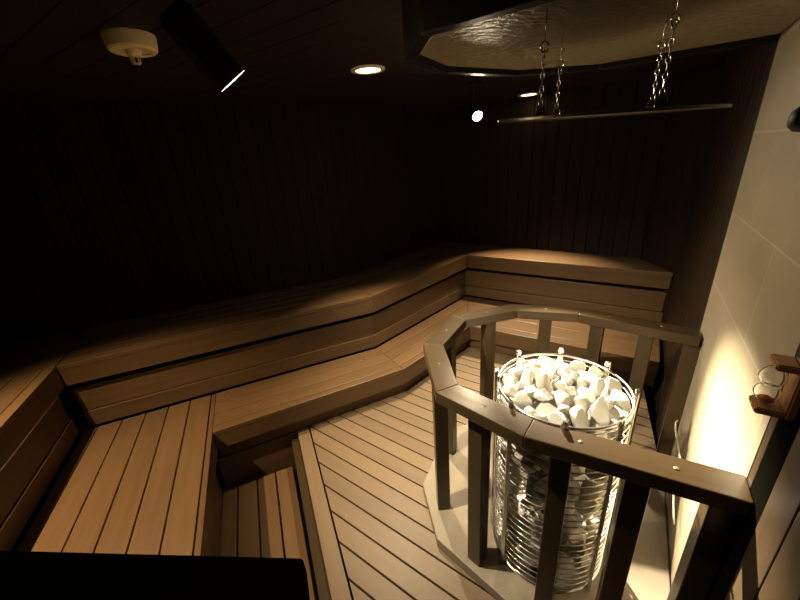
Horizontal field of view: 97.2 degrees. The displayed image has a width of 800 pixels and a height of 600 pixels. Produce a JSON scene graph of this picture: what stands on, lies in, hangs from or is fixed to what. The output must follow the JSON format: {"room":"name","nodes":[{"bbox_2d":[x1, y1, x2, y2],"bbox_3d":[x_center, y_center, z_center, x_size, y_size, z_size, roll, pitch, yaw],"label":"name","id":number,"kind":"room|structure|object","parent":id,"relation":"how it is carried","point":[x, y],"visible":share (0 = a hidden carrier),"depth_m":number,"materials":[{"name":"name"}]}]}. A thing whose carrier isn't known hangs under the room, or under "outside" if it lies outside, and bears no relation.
{"room":"sauna","nodes":[
{"label":"sauna","id":0,"kind":"room"},
{"bbox_2d":[0,101,334,443],"bbox_3d":[-1.598,-0.139,2.502,2.258,2.220,0.068,-13,23,-21],"label":"wall","id":1,"kind":"structure","parent":0,"point":[110,211],"depth_m":2.30,"materials":[{"name":"brown wood"}]},
{"bbox_2d":[0,0,729,110],"bbox_3d":[-0.715,-1.021,1.459,3.730,0.060,5.135,10,26,32],"label":"ceiling","id":2,"kind":"structure","parent":0,"point":[52,51],"depth_m":1.45,"materials":[{"name":"brown wood"}]},
{"bbox_2d":[100,27,157,65],"bbox_3d":[-0.862,-0.807,1.139,0.150,0.080,0.150,-4,22,0],"label":"detector","id":3,"kind":"object","parent":2,"relation":"attached to","point":[122,41],"visible":1,"depth_m":1.09,"materials":[{"name":"beige plastic"}]},
{"bbox_2d":[161,0,244,92],"bbox_3d":[-0.458,-0.620,0.815,0.157,0.244,0.090,-18,25,-31],"label":"spotlight","id":4,"kind":"object","parent":2,"relation":"attached to","point":[180,20],"visible":1,"depth_m":0.79,"materials":[{"name":"black metal"}]},
{"bbox_2d":[351,65,384,74],"bbox_3d":[-0.158,-1.137,1.745,0.172,0.008,0.172,-4,22,0],"label":"recessed light","id":5,"kind":"object","parent":2,"relation":"in","point":[363,69],"visible":1,"depth_m":1.74,"materials":[{"name":"beige"}]},
{"bbox_2d":[467,80,482,121],"bbox_3d":[0.477,-1.261,2.244,0.090,0.232,0.132,-4,22,0],"label":"spotlight","id":6,"kind":"object","parent":2,"relation":"attached to","point":[475,111],"visible":1,"depth_m":2.23,"materials":[{"name":"black metal"}]},
{"bbox_2d":[401,0,799,76],"bbox_3d":[0.556,-0.814,0.998,0.950,0.156,0.963,10,25,31],"label":"panel","id":7,"kind":"object","parent":2,"relation":"attached to","point":[497,38],"visible":1,"depth_m":0.96,"materials":[{"name":"brown paint"}]},
{"bbox_2d":[535,8,549,115],"bbox_3d":[0.332,-0.543,0.816,0.023,0.216,0.014,0,22,10],"label":"chain","id":8,"kind":"object","parent":7,"relation":"hanging from","point":[541,111],"visible":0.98,"depth_m":0.82,"materials":[{"name":"silver metal"}]},
{"bbox_2d":[498,104,731,122],"bbox_3d":[0.500,-0.462,0.880,0.494,0.039,0.493,-4,22,0],"label":"disc","id":9,"kind":"object","parent":8,"relation":"hanging from","point":[654,110],"visible":1,"depth_m":0.71,"materials":[{"name":"black"}]},
{"bbox_2d":[552,34,563,114],"bbox_3d":[0.449,-0.629,0.995,0.024,0.204,0.012,-2,22,7],"label":"chain","id":10,"kind":"object","parent":7,"relation":"hanging from","point":[560,68],"visible":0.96,"depth_m":0.99,"materials":[{"name":"silver metal"}]},
{"bbox_2d":[646,9,668,107],"bbox_3d":[0.645,-0.592,0.877,0.024,0.214,0.012,-2,22,7],"label":"chain","id":11,"kind":"object","parent":7,"relation":"hanging from","point":[663,40],"visible":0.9,"depth_m":0.88,"materials":[{"name":"silver metal"}]},
{"bbox_2d":[654,0,680,106],"bbox_3d":[0.534,-0.505,0.695,0.023,0.226,0.014,0,22,10],"label":"chain","id":12,"kind":"object","parent":7,"relation":"hanging from","point":[659,102],"visible":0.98,"depth_m":0.71,"materials":[{"name":"silver metal"}]},
{"bbox_2d":[310,101,442,278],"bbox_3d":[-0.068,-0.620,3.432,0.068,2.220,1.557,15,28,40],"label":"wall","id":13,"kind":"structure","parent":0,"point":[380,167],"depth_m":3.11,"materials":[{"name":"brown wood"}]},
{"bbox_2d":[213,385,651,599],"bbox_3d":[-0.609,1.110,2.280,3.704,0.070,5.074,10,25,31],"label":"floor","id":14,"kind":"structure","parent":0,"point":[647,389],"depth_m":2.05,"materials":[{"name":"wood"}]},
{"bbox_2d":[0,328,89,550],"bbox_3d":[-1.929,0.927,1.655,0.600,0.910,1.699,-13,23,-21],"label":"bench","id":15,"kind":"object","parent":14,"relation":"on","point":[38,436],"visible":0.82,"depth_m":1.66,"materials":[{"name":"brown wood"}]},
{"bbox_2d":[17,394,222,555],"bbox_3d":[-1.202,1.115,1.634,0.685,0.476,1.419,-13,23,-20],"label":"bench","id":16,"kind":"object","parent":14,"relation":"on","point":[148,483],"visible":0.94,"depth_m":1.62,"materials":[{"name":"brown wood"}]},
{"bbox_2d":[0,551,309,599],"bbox_3d":[-0.513,1.007,0.725,0.943,1.250,0.146,-2,22,5],"label":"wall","id":17,"kind":"structure","parent":14,"relation":"on","point":[24,575],"depth_m":0.52,"materials":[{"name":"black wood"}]},
{"bbox_2d":[220,466,314,599],"bbox_3d":[-0.644,1.286,1.679,0.400,0.050,1.120,-12,23,-20],"label":"step","id":18,"kind":"structure","parent":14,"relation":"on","point":[246,523],"depth_m":1.89,"materials":[{"name":"brown wood"}]},
{"bbox_2d":[56,241,672,427],"bbox_3d":[-0.100,0.187,3.182,4.079,0.910,1.818,-8,22,-10],"label":"bench","id":19,"kind":"object","parent":14,"relation":"on","point":[128,368],"visible":0.93,"depth_m":2.51,"materials":[{"name":"brown wood"}]},
{"bbox_2d":[213,296,659,488],"bbox_3d":[0.357,0.502,2.892,3.214,0.476,1.499,-7,22,-7],"label":"bench","id":20,"kind":"object","parent":14,"relation":"on","point":[255,426],"visible":0.76,"depth_m":2.35,"materials":[{"name":"brown wood"}]},
{"bbox_2d":[292,346,655,599],"bbox_3d":[0.082,1.059,1.844,2.052,0.250,3.301,10,25,31],"label":"deck","id":21,"kind":"object","parent":14,"relation":"on","point":[375,459],"visible":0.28,"depth_m":1.76,"materials":[{"name":"brown wood"}]},
{"bbox_2d":[423,424,669,599],"bbox_3d":[0.630,0.917,1.690,1.047,0.048,1.044,10,25,31],"label":"plinth","id":22,"kind":"object","parent":21,"relation":"on","point":[648,578],"visible":0.27,"depth_m":1.43,"materials":[{"name":"stone"}]},
{"bbox_2d":[490,347,639,593],"bbox_3d":[0.570,0.623,1.318,0.420,0.776,0.420,-5,22,-3],"label":"heater","id":23,"kind":"object","parent":22,"relation":"on","point":[570,578],"visible":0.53,"depth_m":1.25,"materials":[{"name":"silver metal"}]},
{"bbox_2d":[501,455,512,470],"bbox_3d":[0.418,0.623,1.365,0.063,0.087,0.042,-23,28,-40],"label":"stone","id":24,"kind":"object","parent":23,"relation":"in","point":[502,459],"visible":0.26,"depth_m":1.34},
{"bbox_2d":[495,441,515,457],"bbox_3d":[0.404,0.568,1.348,0.073,0.058,0.060,4,23,20],"label":"stone","id":25,"kind":"object","parent":24,"relation":"on","point":[504,442],"visible":0.41,"depth_m":1.33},
{"bbox_2d":[496,482,518,496],"bbox_3d":[0.416,0.746,1.377,0.085,0.062,0.055,-5,22,-1],"label":"stone","id":26,"kind":"object","parent":23,"relation":"in","point":[514,487],"visible":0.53,"depth_m":1.36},
{"bbox_2d":[505,542,517,553],"bbox_3d":[0.445,0.976,1.405,0.057,0.072,0.043,0,22,10],"label":"stone","id":27,"kind":"object","parent":23,"relation":"in","point":[506,546],"visible":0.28,"depth_m":1.39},
{"bbox_2d":[506,530,519,545],"bbox_3d":[0.434,0.924,1.364,0.062,0.076,0.084,1,22,13],"label":"stone","id":28,"kind":"object","parent":27,"relation":"on","point":[508,531],"visible":0.48,"depth_m":1.33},
{"bbox_2d":[507,517,512,530],"bbox_3d":[0.432,0.863,1.379,0.041,0.072,0.064,-7,22,-8],"label":"stone","id":29,"kind":"object","parent":28,"relation":"on","point":[508,520],"visible":0.11,"depth_m":1.36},
{"bbox_2d":[500,502,518,519],"bbox_3d":[0.413,0.801,1.346,0.079,0.075,0.056,-15,24,-25],"label":"stone","id":30,"kind":"object","parent":29,"relation":"on","point":[511,504],"visible":0.65,"depth_m":1.32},
{"bbox_2d":[510,468,522,486],"bbox_3d":[0.421,0.647,1.294,0.046,0.068,0.059,-10,22,-13],"label":"stone","id":31,"kind":"object","parent":23,"relation":"in","point":[515,475],"visible":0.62,"depth_m":1.27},
{"bbox_2d":[514,552,528,567],"bbox_3d":[0.475,0.987,1.353,0.063,0.062,0.059,11,26,33],"label":"stone","id":32,"kind":"object","parent":23,"relation":"on","point":[519,559],"visible":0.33,"depth_m":1.34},
{"bbox_2d":[519,542,536,566],"bbox_3d":[0.478,0.935,1.313,0.066,0.094,0.060,1,22,13],"label":"stone","id":33,"kind":"object","parent":32,"relation":"on","point":[523,545],"visible":0.47,"depth_m":1.30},
{"bbox_2d":[511,527,533,542],"bbox_3d":[0.461,0.870,1.323,0.079,0.058,0.076,-5,22,-1],"label":"stone","id":34,"kind":"object","parent":33,"relation":"on","point":[517,534],"visible":0.37,"depth_m":1.30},
{"bbox_2d":[511,514,532,534],"bbox_3d":[0.450,0.814,1.289,0.056,0.068,0.083,-21,27,-37],"label":"stone","id":35,"kind":"object","parent":34,"relation":"on","point":[517,516],"visible":0.51,"depth_m":1.28,"materials":[{"name":"stone"}]},
{"bbox_2d":[525,510,542,528],"bbox_3d":[0.474,0.767,1.246,0.053,0.055,0.087,13,27,36],"label":"stone","id":36,"kind":"object","parent":35,"relation":"on","point":[540,517],"visible":0.63,"depth_m":1.23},
{"bbox_2d":[520,498,536,512],"bbox_3d":[0.452,0.717,1.227,0.051,0.058,0.054,-13,23,-22],"label":"stone","id":37,"kind":"object","parent":36,"relation":"on","point":[523,501],"visible":0.66,"depth_m":1.21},
{"bbox_2d":[520,458,540,473],"bbox_3d":[0.440,0.552,1.187,0.048,0.069,0.062,-17,25,-30],"label":"stone","id":38,"kind":"object","parent":23,"relation":"in","point":[529,463],"visible":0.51,"depth_m":1.17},
{"bbox_2d":[521,449,538,460],"bbox_3d":[0.431,0.498,1.160,0.056,0.062,0.048,-7,22,-7],"label":"stone","id":39,"kind":"object","parent":38,"relation":"on","point":[525,453],"visible":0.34,"depth_m":1.14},
{"bbox_2d":[534,554,538,566],"bbox_3d":[0.521,0.951,1.290,0.050,0.079,0.053,-17,25,-30],"label":"stone","id":40,"kind":"object","parent":23,"relation":"in","point":[535,557],"visible":0.14,"depth_m":1.29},
{"bbox_2d":[528,539,539,553],"bbox_3d":[0.501,0.887,1.270,0.059,0.076,0.066,-18,26,-32],"label":"stone","id":41,"kind":"object","parent":40,"relation":"on","point":[531,544],"visible":0.28,"depth_m":1.26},
{"bbox_2d":[530,526,541,544],"bbox_3d":[0.495,0.834,1.251,0.057,0.054,0.041,-16,25,-28],"label":"stone","id":42,"kind":"object","parent":41,"relation":"on","point":[535,534],"visible":0.39,"depth_m":1.24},
{"bbox_2d":[533,492,544,510],"bbox_3d":[0.479,0.686,1.198,0.071,0.058,0.053,-13,23,-22],"label":"stone","id":43,"kind":"object","parent":23,"relation":"in","point":[535,501],"visible":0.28,"depth_m":1.17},
{"bbox_2d":[534,476,547,502],"bbox_3d":[0.482,0.620,1.163,0.101,0.065,0.071,-18,26,-32],"label":"stone","id":44,"kind":"object","parent":43,"relation":"on","point":[541,498],"visible":0.46,"depth_m":1.15,"materials":[{"name":"stone"}]},
{"bbox_2d":[536,454,549,473],"bbox_3d":[0.476,0.523,1.124,0.051,0.075,0.093,-16,25,-28],"label":"stone","id":45,"kind":"object","parent":23,"relation":"in","point":[538,460],"visible":0.3,"depth_m":1.12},
{"label":"stone","id":46,"kind":"object","parent":45,"relation":"on","visible":0},
{"bbox_2d":[535,402,556,415],"bbox_3d":[0.461,0.364,1.111,0.051,0.067,0.077,-21,27,-36],"label":"stone","id":47,"kind":"object","parent":46,"relation":"on","point":[546,408],"visible":0.34,"depth_m":1.10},
{"bbox_2d":[563,544,580,559],"bbox_3d":[0.616,0.899,1.263,0.051,0.076,0.061,-12,23,-20],"label":"stone","id":48,"kind":"object","parent":23,"relation":"in","point":[564,548],"visible":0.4,"depth_m":1.25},
{"bbox_2d":[571,534,585,555],"bbox_3d":[0.624,0.842,1.233,0.048,0.086,0.073,3,23,18],"label":"stone","id":49,"kind":"object","parent":48,"relation":"on","point":[580,542],"visible":0.42,"depth_m":1.21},
{"bbox_2d":[562,515,583,542],"bbox_3d":[0.587,0.778,1.206,0.070,0.076,0.060,-10,22,-15],"label":"stone","id":50,"kind":"object","parent":49,"relation":"on","point":[566,517],"visible":0.73,"depth_m":1.19,"materials":[{"name":"stone"}]},
{"bbox_2d":[570,466,584,476],"bbox_3d":[0.544,0.522,1.111,0.066,0.056,0.076,-8,22,-10],"label":"stone","id":51,"kind":"object","parent":23,"relation":"in","point":[573,469],"visible":0.23,"depth_m":1.09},
{"bbox_3d":[0.522,0.476,1.076,0.069,0.094,0.059,11,26,38],"label":"stone","id":52,"kind":"object","parent":51,"relation":"on","visible":0},
{"label":"stone","id":53,"kind":"object","parent":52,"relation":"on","visible":0},
{"bbox_2d":[548,412,568,424],"bbox_3d":[0.473,0.363,1.055,0.055,0.055,0.051,-21,27,-37],"label":"stone","id":54,"kind":"object","parent":53,"relation":"on","point":[554,417],"visible":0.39,"depth_m":1.05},
{"bbox_2d":[569,405,589,431],"bbox_3d":[0.530,0.354,1.048,0.062,0.074,0.056,9,25,29],"label":"stone","id":55,"kind":"object","parent":53,"relation":"on","point":[577,414],"visible":0.82,"depth_m":1.03,"materials":[{"name":"stone"}]},
{"bbox_2d":[569,361,585,372],"bbox_3d":[0.645,0.256,1.287,0.048,0.074,0.072,17,30,42],"label":"stone","id":56,"kind":"object","parent":23,"relation":"in","point":[577,366],"visible":0.48,"depth_m":1.27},
{"bbox_2d":[573,550,591,566],"bbox_3d":[0.667,0.935,1.290,0.065,0.056,0.048,-11,22,-16],"label":"stone","id":57,"kind":"object","parent":23,"relation":"in","point":[586,551],"visible":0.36,"depth_m":1.27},
{"bbox_2d":[573,498,597,515],"bbox_3d":[0.610,0.672,1.168,0.077,0.072,0.050,2,22,16],"label":"stone","id":58,"kind":"object","parent":23,"relation":"in","point":[591,503],"visible":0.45,"depth_m":1.15,"materials":[{"name":"stone"}]},
{"bbox_2d":[580,479,601,499],"bbox_3d":[0.613,0.618,1.141,0.059,0.059,0.080,12,27,35],"label":"stone","id":59,"kind":"object","parent":58,"relation":"on","point":[585,483],"visible":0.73,"depth_m":1.13,"materials":[{"name":"stone"}]},
{"bbox_2d":[585,468,607,481],"bbox_3d":[0.636,0.555,1.138,0.044,0.070,0.074,-19,26,-33],"label":"stone","id":60,"kind":"object","parent":59,"relation":"on","point":[599,474],"visible":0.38,"depth_m":1.12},
{"bbox_2d":[588,420,606,438],"bbox_3d":[0.583,0.390,1.044,0.051,0.055,0.059,1,22,13],"label":"stone","id":61,"kind":"object","parent":23,"relation":"in","point":[593,424],"visible":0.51,"depth_m":1.04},
{"bbox_2d":[597,489,605,501],"bbox_3d":[0.670,0.653,1.209,0.046,0.058,0.057,-11,23,-17],"label":"stone","id":62,"kind":"object","parent":23,"relation":"in","point":[602,493],"visible":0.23,"depth_m":1.18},
{"bbox_2d":[595,479,617,489],"bbox_3d":[0.671,0.600,1.177,0.055,0.069,0.094,-15,24,-25],"label":"stone","id":63,"kind":"object","parent":62,"relation":"on","point":[600,482],"visible":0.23,"depth_m":1.15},
{"label":"stone","id":64,"kind":"object","parent":63,"relation":"on","visible":0},
{"label":"stone","id":65,"kind":"object","parent":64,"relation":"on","visible":0},
{"bbox_3d":[0.671,0.448,1.118,0.068,0.056,0.059,14,6,4],"label":"stone","id":66,"kind":"object","parent":65,"relation":"on","visible":0},
{"label":"stone","id":67,"kind":"object","parent":66,"relation":"on","visible":0},
{"bbox_2d":[608,405,632,425],"bbox_3d":[0.676,0.355,1.091,0.074,0.042,0.056,9,25,31],"label":"stone","id":68,"kind":"object","parent":67,"relation":"on","point":[615,413],"visible":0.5,"depth_m":1.08,"materials":[{"name":"stone"}]},
{"bbox_2d":[605,396,614,408],"bbox_3d":[0.651,0.316,1.094,0.028,0.034,0.043,2,22,15],"label":"stone","id":69,"kind":"object","parent":68,"relation":"on","point":[610,402],"visible":0.82,"depth_m":1.08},
{"label":"stone","id":70,"kind":"object","parent":66,"relation":"on","visible":0},
{"bbox_2d":[605,419,618,436],"bbox_3d":[0.639,0.386,1.057,0.041,0.063,0.027,-4,22,4],"label":"stone","id":71,"kind":"object","parent":70,"relation":"on","point":[613,421],"visible":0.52,"depth_m":1.05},
{"bbox_2d":[603,377,621,393],"bbox_3d":[0.714,0.300,1.184,0.059,0.072,0.057,3,23,18],"label":"stone","id":72,"kind":"object","parent":23,"relation":"in","point":[611,383],"visible":0.59,"depth_m":1.17,"materials":[{"name":"stone"}]},
{"label":"stone","id":73,"kind":"object","parent":23,"relation":"in","visible":0},
{"bbox_2d":[533,388,553,401],"bbox_3d":[0.463,0.317,1.141,0.064,0.044,0.050,-1,22,8],"label":"stone","id":74,"kind":"object","parent":73,"relation":"on","point":[542,394],"visible":1,"depth_m":1.13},
{"label":"stone","id":75,"kind":"object","parent":23,"relation":"in","visible":0},
{"bbox_2d":[547,367,556,378],"bbox_3d":[0.537,0.260,1.246,0.034,0.053,0.063,7,24,26],"label":"stone","id":76,"kind":"object","parent":75,"relation":"on","point":[551,372],"visible":0.93,"depth_m":1.23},
{"bbox_2d":[557,366,571,378],"bbox_3d":[0.576,0.254,1.233,0.050,0.049,0.029,-8,22,-9],"label":"stone","id":77,"kind":"object","parent":75,"relation":"on","point":[566,369],"visible":0.67,"depth_m":1.22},
{"label":"stone","id":78,"kind":"object","parent":23,"relation":"in","visible":0},
{"bbox_2d":[578,371,596,385],"bbox_3d":[0.649,0.278,1.230,0.061,0.054,0.055,15,29,40],"label":"stone","id":79,"kind":"object","parent":78,"relation":"on","point":[588,377],"visible":0.54,"depth_m":1.21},
{"bbox_2d":[588,364,603,377],"bbox_3d":[0.702,0.258,1.269,0.048,0.068,0.046,-3,21,1],"label":"stone","id":80,"kind":"object","parent":78,"relation":"on","point":[595,370],"visible":0.7,"depth_m":1.25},
{"label":"stone","id":81,"kind":"object","parent":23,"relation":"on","visible":0},
{"bbox_2d":[565,386,575,406],"bbox_3d":[0.558,0.325,1.179,0.070,0.088,0.044,-3,22,4],"label":"stone","id":82,"kind":"object","parent":81,"relation":"on","point":[572,398],"visible":0.17,"depth_m":1.16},
{"bbox_2d":[555,381,566,391],"bbox_3d":[0.527,0.281,1.153,0.035,0.031,0.028,-22,28,-38],"label":"stone","id":83,"kind":"object","parent":82,"relation":"on","point":[560,385],"visible":0.84,"depth_m":1.15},
{"bbox_2d":[577,386,595,403],"bbox_3d":[0.597,0.307,1.130,0.052,0.062,0.069,4,23,20],"label":"stone","id":84,"kind":"object","parent":81,"relation":"on","point":[586,392],"visible":0.76,"depth_m":1.12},
{"label":"stone","id":85,"kind":"object","parent":23,"relation":"in","visible":0},
{"label":"stone","id":86,"kind":"object","parent":85,"relation":"on","visible":0},
{"label":"stone","id":87,"kind":"object","parent":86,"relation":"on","visible":0},
{"label":"stone","id":88,"kind":"object","parent":87,"relation":"on","visible":0},
{"bbox_2d":[502,383,519,397],"bbox_3d":[0.376,0.310,1.200,0.058,0.042,0.048,4,23,21],"label":"stone","id":89,"kind":"object","parent":88,"relation":"on","point":[510,390],"visible":0.86,"depth_m":1.19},
{"bbox_2d":[522,386,536,398],"bbox_3d":[0.426,0.307,1.168,0.046,0.040,0.050,-7,22,-6],"label":"stone","id":90,"kind":"object","parent":88,"relation":"on","point":[529,390],"visible":0.81,"depth_m":1.15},
{"label":"stone","id":91,"kind":"object","parent":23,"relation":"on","visible":0},
{"label":"stone","id":92,"kind":"object","parent":91,"relation":"on","visible":0},
{"bbox_2d":[589,378,605,396],"bbox_3d":[0.656,0.290,1.171,0.046,0.067,0.059,8,25,28],"label":"stone","id":93,"kind":"object","parent":92,"relation":"on","point":[598,385],"visible":0.86,"depth_m":1.16,"materials":[{"name":"stone"}]},
{"bbox_3d":[0.695,0.425,1.171,0.075,0.066,0.063,-18,41,8],"label":"stone","id":94,"kind":"object","parent":23,"relation":"in","visible":0},
{"bbox_3d":[0.709,0.377,1.152,0.032,0.052,0.043,8,27,23],"label":"stone","id":95,"kind":"object","parent":94,"relation":"on","visible":0},
{"bbox_2d":[609,390,630,411],"bbox_3d":[0.702,0.330,1.130,0.052,0.083,0.084,3,23,17],"label":"stone","id":96,"kind":"object","parent":95,"relation":"on","point":[620,399],"visible":0.65,"depth_m":1.10,"materials":[{"name":"stone"}]},
{"bbox_3d":[0.396,0.357,1.280,0.056,0.068,0.109,20,58,9],"label":"stone","id":97,"kind":"object","parent":23,"relation":"in","visible":0},
{"bbox_2d":[500,373,518,387],"bbox_3d":[0.385,0.296,1.257,0.059,0.085,0.057,14,28,38],"label":"stone","id":98,"kind":"object","parent":97,"relation":"on","point":[506,378],"visible":0.53,"depth_m":1.24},
{"label":"stone","id":99,"kind":"object","parent":23,"relation":"in","visible":0},
{"label":"stone","id":100,"kind":"object","parent":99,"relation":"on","visible":0},
{"bbox_2d":[565,502,574,513],"bbox_3d":[0.539,0.684,1.163,0.067,0.070,0.064,-15,24,-26],"label":"stone","id":101,"kind":"object","parent":100,"relation":"on","point":[568,504],"visible":0.29,"depth_m":1.13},
{"bbox_2d":[567,481,580,500],"bbox_3d":[0.556,0.621,1.144,0.055,0.060,0.074,12,27,36],"label":"stone","id":102,"kind":"object","parent":101,"relation":"on","point":[571,483],"visible":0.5,"depth_m":1.13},
{"label":"stone","id":103,"kind":"object","parent":23,"relation":"in","visible":0},
{"label":"stone","id":104,"kind":"object","parent":103,"relation":"on","visible":0},
{"label":"stone","id":105,"kind":"object","parent":104,"relation":"on","visible":0},
{"bbox_2d":[515,379,530,389],"bbox_3d":[0.420,0.292,1.203,0.057,0.045,0.028,4,23,20],"label":"stone","id":106,"kind":"object","parent":105,"relation":"on","point":[521,384],"visible":0.75,"depth_m":1.19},
{"label":"stone","id":107,"kind":"object","parent":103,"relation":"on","visible":0},
{"bbox_2d":[521,369,532,385],"bbox_3d":[0.447,0.275,1.242,0.039,0.076,0.044,-22,27,-37],"label":"stone","id":108,"kind":"object","parent":107,"relation":"on","point":[527,374],"visible":0.66,"depth_m":1.22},
{"label":"stone","id":109,"kind":"object","parent":23,"relation":"in","visible":0},
{"bbox_3d":[0.508,0.343,1.195,0.041,0.055,0.051,-15,36,13],"label":"stone","id":110,"kind":"object","parent":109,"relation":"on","visible":0},
{"bbox_2d":[535,373,552,392],"bbox_3d":[0.489,0.287,1.191,0.067,0.107,0.055,-5,21,-2],"label":"stone","id":111,"kind":"object","parent":110,"relation":"on","point":[542,380],"visible":0.7,"depth_m":1.17,"materials":[{"name":"stone"}]},
{"label":"stone","id":112,"kind":"object","parent":23,"relation":"in","visible":0},
{"label":"stone","id":113,"kind":"object","parent":112,"relation":"on","visible":0},
{"bbox_2d":[588,396,609,426],"bbox_3d":[0.605,0.341,1.071,0.056,0.087,0.073,5,23,22],"label":"stone","id":114,"kind":"object","parent":113,"relation":"on","point":[598,412],"visible":0.92,"depth_m":1.06,"materials":[{"name":"stone"}]},
{"label":"stone","id":115,"kind":"object","parent":112,"relation":"on","visible":0},
{"bbox_2d":[572,395,590,412],"bbox_3d":[0.561,0.323,1.090,0.033,0.067,0.048,-10,22,-15],"label":"stone","id":116,"kind":"object","parent":115,"relation":"on","point":[581,400],"visible":0.78,"depth_m":1.07,"materials":[{"name":"stone"}]},
{"label":"stone","id":117,"kind":"object","parent":23,"relation":"in","visible":0},
{"label":"stone","id":118,"kind":"object","parent":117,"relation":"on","visible":0},
{"bbox_2d":[508,364,527,379],"bbox_3d":[0.442,0.269,1.305,0.091,0.063,0.053,-10,22,-15],"label":"stone","id":119,"kind":"object","parent":118,"relation":"on","point":[518,371],"visible":0.69,"depth_m":1.28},
{"label":"stone","id":120,"kind":"object","parent":23,"relation":"in","visible":0},
{"label":"stone","id":121,"kind":"object","parent":120,"relation":"on","visible":0},
{"bbox_2d":[555,390,569,406],"bbox_3d":[0.513,0.311,1.117,0.039,0.058,0.074,2,22,16],"label":"stone","id":122,"kind":"object","parent":121,"relation":"on","point":[561,397],"visible":0.84,"depth_m":1.09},
{"bbox_2d":[556,404,569,415],"bbox_3d":[0.499,0.337,1.077,0.038,0.036,0.029,11,26,33],"label":"stone","id":123,"kind":"object","parent":121,"relation":"on","point":[565,409],"visible":0.84,"depth_m":1.07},
{"label":"stone","id":124,"kind":"object","parent":23,"relation":"in","visible":0},
{"bbox_2d":[561,371,573,385],"bbox_3d":[0.568,0.267,1.194,0.038,0.044,0.045,0,22,11],"label":"stone","id":125,"kind":"object","parent":124,"relation":"on","point":[566,378],"visible":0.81,"depth_m":1.18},
{"bbox_2d":[423,304,753,599],"bbox_3d":[0.621,0.552,1.523,1.011,0.751,1.005,10,26,32],"label":"guard rail","id":126,"kind":"object","parent":21,"relation":"on","point":[722,496],"visible":0.98,"depth_m":1.09,"materials":[{"name":"brown wood"}]},
{"bbox_2d":[440,72,676,258],"bbox_3d":[1.246,-0.707,3.406,1.898,2.220,0.068,12,27,36],"label":"wall","id":127,"kind":"structure","parent":0,"point":[583,185],"depth_m":3.08,"materials":[{"name":"brown wood"}]},
{"bbox_2d":[642,56,724,322],"bbox_3d":[1.998,-0.456,2.632,0.068,2.220,0.414,-2,22,5],"label":"wall","id":128,"kind":"structure","parent":0,"point":[686,131],"depth_m":2.44,"materials":[{"name":"brown wood"}]},
{"bbox_2d":[651,32,780,448],"bbox_3d":[1.641,-0.157,1.941,0.068,2.220,1.259,10,26,32],"label":"wall panel","id":129,"kind":"object","parent":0,"point":[745,72],"visible":0.43,"depth_m":1.71,"materials":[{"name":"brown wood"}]},
{"bbox_2d":[665,17,799,599],"bbox_3d":[0.483,0.586,0.282,0.068,2.220,3.050,10,25,31],"label":"wall","id":130,"kind":"structure","parent":0,"point":[752,312],"depth_m":0.96,"materials":[{"name":"stone"}]},
{"bbox_2d":[673,420,680,524],"bbox_3d":[1.107,0.672,1.420,0.018,0.179,0.410,10,25,31],"label":"cable","id":131,"kind":"object","parent":130,"relation":"attached to","point":[676,421],"visible":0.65,"depth_m":1.38,"materials":[{"name":"beige plastic"}]},
{"bbox_2d":[706,411,799,599],"bbox_3d":[0.786,0.387,0.729,0.050,2.220,0.083,10,25,31],"label":"trim","id":132,"kind":"structure","parent":130,"relation":"attached to","point":[785,432],"depth_m":0.76,"materials":[{"name":"black wood"}]},
{"bbox_2d":[707,347,799,595],"bbox_3d":[0.816,0.367,0.773,0.050,2.220,0.030,10,25,31],"label":"trim","id":133,"kind":"structure","parent":130,"relation":"attached to","point":[773,423],"depth_m":0.77,"materials":[{"name":"brown wood"}]},
{"bbox_2d":[748,353,799,420],"bbox_3d":[0.720,0.164,0.672,0.062,0.112,0.050,10,25,31],"label":"hourglass","id":134,"kind":"object","parent":130,"relation":"attached to","point":[768,399],"visible":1,"depth_m":0.66,"materials":[{"name":"brown wood"}]},
{"bbox_2d":[748,395,784,418],"bbox_3d":[0.718,0.208,0.693,0.042,0.014,0.050,10,25,31],"label":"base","id":135,"kind":"object","parent":134,"relation":"attached to","point":[775,409],"depth_m":0.68,"materials":[{"name":"brown wood"}]},
{"bbox_2d":[769,353,799,374],"bbox_3d":[0.715,0.118,0.655,0.034,0.014,0.050,10,25,31],"label":"shelf","id":136,"kind":"object","parent":134,"relation":"attached to","point":[781,364],"depth_m":0.65,"materials":[{"name":"brown wood"}]},
{"bbox_2d":[787,106,799,131],"bbox_3d":[0.897,-0.404,0.785,0.046,0.060,0.060,10,25,31],"label":"wall fitting","id":137,"kind":"object","parent":130,"relation":"attached to","point":[793,122],"visible":1,"depth_m":0.78,"materials":[{"name":"black metal"}]},
{"label":"stone","id":138,"kind":"object","parent":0,"visible":0},
{"label":"stone","id":139,"kind":"object","parent":138,"relation":"on","visible":0},
{"bbox_2d":[584,530,594,549],"bbox_3d":[0.677,0.871,1.286,0.062,0.055,0.074,-14,24,-23],"label":"stone","id":140,"kind":"object","parent":139,"relation":"on","point":[586,534],"visible":0.19,"depth_m":1.26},
{"bbox_2d":[585,518,605,543],"bbox_3d":[0.695,0.822,1.254,0.062,0.069,0.066,-3,22,4],"label":"stone","id":141,"kind":"object","parent":140,"relation":"on","point":[593,521],"visible":0.52,"depth_m":1.25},
{"label":"stone","id":142,"kind":"object","parent":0,"visible":0},
{"bbox_2d":[537,357,555,369],"bbox_3d":[0.555,0.243,1.339,0.063,0.060,0.055,10,26,32],"label":"stone","id":143,"kind":"object","parent":142,"relation":"on","point":[543,362],"visible":0.67,"depth_m":1.33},
{"label":"stone","id":144,"kind":"object","parent":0,"visible":0},
{"bbox_2d":[514,392,532,414],"bbox_3d":[0.392,0.348,1.145,0.045,0.092,0.069,-21,27,-37],"label":"stone","id":145,"kind":"object","parent":144,"relation":"on","point":[522,400],"visible":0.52,"depth_m":1.13,"materials":[{"name":"stone"}]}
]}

